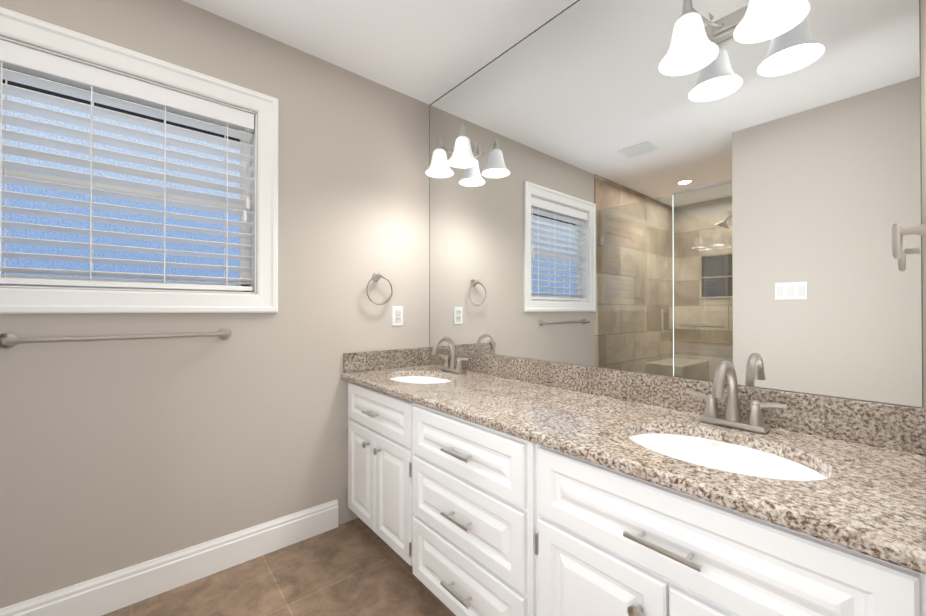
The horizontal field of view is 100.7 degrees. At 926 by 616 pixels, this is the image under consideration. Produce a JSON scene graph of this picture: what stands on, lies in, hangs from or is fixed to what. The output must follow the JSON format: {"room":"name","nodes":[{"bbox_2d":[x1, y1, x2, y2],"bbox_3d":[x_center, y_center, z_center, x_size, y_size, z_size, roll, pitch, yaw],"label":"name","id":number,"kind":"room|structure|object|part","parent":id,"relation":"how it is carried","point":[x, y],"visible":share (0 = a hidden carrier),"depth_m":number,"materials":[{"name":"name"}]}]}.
{"room":"bathroom","nodes":[
{"label":"bathroom","id":0,"kind":"room"},
{"bbox_2d":[0,0,429,608],"bbox_3d":[-1.684,-0.073,1.267,3.750,2.440,0.140,0,0,-40],"label":"wall","id":1,"kind":"structure","parent":0,"point":[118,454],"depth_m":1.71,"materials":[{"name":"beige paint"}]},
{"bbox_2d":[0,328,231,347],"bbox_3d":[-1.277,0.111,1.473,0.682,0.051,0.066,0,0,-40],"label":"towel rail","id":2,"kind":"object","parent":1,"relation":"attached to","point":[8,340],"visible":1,"depth_m":1.40,"materials":[{"name":"silver metal"}]},
{"bbox_2d":[0,7,278,313],"bbox_3d":[-1.320,-0.490,1.558,1.020,1.022,0.159,0,0,-40],"label":"window","id":3,"kind":"structure","parent":1,"relation":"in","point":[46,224],"depth_m":1.54,"materials":[{"name":"white"}]},
{"bbox_3d":[-1.358,-0.490,1.604,0.832,0.834,0.004,0,0,-40],"label":"glass","id":4,"kind":"part","parent":3,"relation":"part of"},
{"bbox_3d":[-1.353,-0.490,1.598,0.832,0.834,0.036,0,0,-40],"label":"window sash","id":5,"kind":"part","parent":3,"relation":"part of","materials":[{"name":"white plastic"}]},
{"bbox_3d":[-1.313,-0.091,1.548,0.820,0.022,0.050,0,0,-40],"label":"window blind bottom rail","id":6,"kind":"part","parent":3,"relation":"part of","materials":[{"name":"white plastic"}]},
{"bbox_2d":[0,40,253,132],"bbox_3d":[-1.306,-0.870,1.544,0.824,0.072,0.056,0,0,-40],"label":"blind valance","id":7,"kind":"object","parent":3,"relation":"attached to","point":[22,59],"visible":0.98,"depth_m":1.49,"materials":[{"name":"white wood"}]},
{"bbox_2d":[0,61,6,277],"bbox_3d":[-1.564,-0.473,1.297,0.004,0.741,0.004,0,0,-40],"label":"blind cord","id":8,"kind":"object","parent":7,"relation":"hanging from","point":[1,61],"depth_m":1.30,"materials":[{"name":"white fabric"}]},
{"bbox_2d":[90,86,93,280],"bbox_3d":[-1.395,-0.472,1.439,0.004,0.741,0.004,0,0,-40],"label":"blind cord","id":9,"kind":"object","parent":7,"relation":"hanging from","point":[92,103],"depth_m":1.44,"materials":[{"name":"white fabric"}]},
{"bbox_2d":[163,106,165,283],"bbox_3d":[-1.228,-0.471,1.581,0.004,0.741,0.004,0,0,-40],"label":"blind cord","id":10,"kind":"object","parent":7,"relation":"hanging from","point":[164,207],"depth_m":1.58,"materials":[{"name":"white fabric"}]},
{"bbox_2d":[224,123,227,285],"bbox_3d":[-1.059,-0.470,1.724,0.004,0.741,0.004,0,0,-40],"label":"blind cord","id":11,"kind":"object","parent":7,"relation":"hanging from","point":[227,123],"depth_m":1.72,"materials":[{"name":"white fabric"}]},
{"bbox_2d":[243,198,249,221],"bbox_3d":[-1.000,-0.620,1.772,0.030,0.442,0.017,0,0,-40],"label":"blind cord","id":12,"kind":"object","parent":7,"relation":"hanging from","point":[247,200],"depth_m":1.77,"materials":[{"name":"white plastic"}]},
{"bbox_2d":[0,499,337,615],"bbox_3d":[-1.164,1.079,1.597,1.320,0.140,0.016,0,0,-40],"label":"baseboard","id":13,"kind":"structure","parent":1,"relation":"attached to","point":[112,592],"depth_m":1.57,"materials":[{"name":"white wood"}]},
{"bbox_2d":[366,273,392,304],"bbox_3d":[-0.476,-0.109,2.160,0.165,0.185,0.052,0,0,-40],"label":"towel ring","id":14,"kind":"object","parent":1,"relation":"attached to","point":[376,276],"visible":0.98,"depth_m":2.15,"materials":[{"name":"silver metal"}]},
{"bbox_2d":[392,306,402,325],"bbox_3d":[-0.385,0.048,2.265,0.072,0.115,0.009,0,0,-40],"label":"electrical outlet","id":15,"kind":"object","parent":1,"relation":"attached to","point":[397,315],"visible":1,"depth_m":2.26,"materials":[{"name":"white plastic"}]},
{"bbox_2d":[343,347,925,463],"bbox_3d":[0.225,0.290,1.466,0.567,0.105,2.013,0,0,-40],"label":"backsplash","id":16,"kind":"structure","parent":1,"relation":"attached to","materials":[{"name":"stone"}]},
{"bbox_2d":[102,518,455,615],"bbox_3d":[-0.988,1.192,0.435,4.030,0.100,2.297,0,0,-40],"label":"floor","id":17,"kind":"structure","parent":0,"point":[357,567],"depth_m":1.58,"materials":[{"name":"tile"}]},
{"bbox_2d":[341,377,925,615],"bbox_3d":[0.208,0.761,1.448,0.611,0.774,2.013,0,0,-40],"label":"bathroom vanity","id":18,"kind":"object","parent":17,"relation":"on","point":[481,484],"depth_m":0.99,"materials":[{"name":"white wood"}]},
{"bbox_2d":[341,361,925,568],"bbox_3d":[0.221,0.358,1.461,0.579,0.032,2.013,0,0,-40],"label":"countertop","id":19,"kind":"structure","parent":18,"relation":"on","point":[869,494],"depth_m":0.91,"materials":[{"name":"brown stone"}]},
{"bbox_2d":[393,373,456,384],"bbox_3d":[-0.218,0.439,1.940,0.339,0.148,0.455,0,0,-40],"label":"sink","id":20,"kind":"object","parent":19,"relation":"in","point":[413,378],"depth_m":2.06,"materials":[{"name":"white ceramic"}]},
{"bbox_2d":[429,337,468,372],"bbox_3d":[-0.097,0.249,2.057,0.169,0.194,0.245,0,0,-40],"label":"faucet","id":21,"kind":"object","parent":19,"relation":"on","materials":[{"name":"silver metal"}]},
{"bbox_2d":[617,421,828,488],"bbox_3d":[0.618,0.433,0.944,0.339,0.148,0.455,0,0,-40],"label":"sink","id":22,"kind":"object","parent":19,"relation":"in","point":[781,465],"depth_m":0.97,"materials":[{"name":"white ceramic"}]},
{"bbox_2d":[685,361,788,432],"bbox_3d":[0.736,0.243,1.071,0.169,0.194,0.245,0,0,-40],"label":"faucet","id":23,"kind":"object","parent":19,"relation":"on","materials":[{"name":"silver metal"}]},
{"bbox_2d":[182,0,576,104],"bbox_3d":[-0.988,-1.349,0.451,4.030,0.100,2.297,0,0,-40],"label":"ceiling","id":24,"kind":"structure","parent":0,"point":[429,52],"depth_m":1.78,"materials":[{"name":"white paint"}]},
{"bbox_2d":[737,235,925,408],"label":"wall","id":25,"kind":"structure","parent":0,"point":[923,236],"depth_m":0.90,"materials":[{"name":"beige paint"}]},
{"bbox_2d":[429,0,922,406],"bbox_3d":[0.434,-0.527,1.663,0.006,1.528,1.993,0,0,-40],"label":"mirror","id":26,"kind":"object","parent":25,"relation":"attached to","point":[614,198],"visible":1,"depth_m":1.27,"materials":[{"name":"clear glass"}]},
{"bbox_2d":[425,123,477,177],"bbox_3d":[-0.051,-0.856,2.078,0.200,0.208,0.360,0,0,-40],"label":"sconce","id":27,"kind":"object","parent":26,"relation":"attached to","point":[464,152],"visible":1,"depth_m":2.06,"materials":[{"name":"white glass"}]},
{"bbox_2d":[658,0,809,75],"bbox_3d":[0.767,-0.862,1.110,0.200,0.208,0.360,0,0,-40],"label":"sconce","id":28,"kind":"object","parent":26,"relation":"attached to","point":[693,47],"visible":1,"depth_m":1.13,"materials":[{"name":"white glass"}]},
{"bbox_2d":[920,0,925,223],"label":"wall","id":29,"kind":"structure","parent":0,"point":[923,68],"depth_m":0.90,"materials":[{"name":"beige paint"}]},
{"bbox_3d":[0.355,-0.080,0.166,2.055,2.440,0.140,0,0,-40],"label":"wall","id":30,"kind":"structure","parent":0,"visible":0},
{"bbox_2d":[892,223,925,258],"bbox_3d":[0.913,-0.142,0.773,0.054,0.083,0.064,0,0,-40],"label":"robe hook","id":31,"kind":"object","parent":30,"relation":"attached to","point":[898,231],"visible":1,"depth_m":0.79,"materials":[{"name":"silver metal"}]}
]}

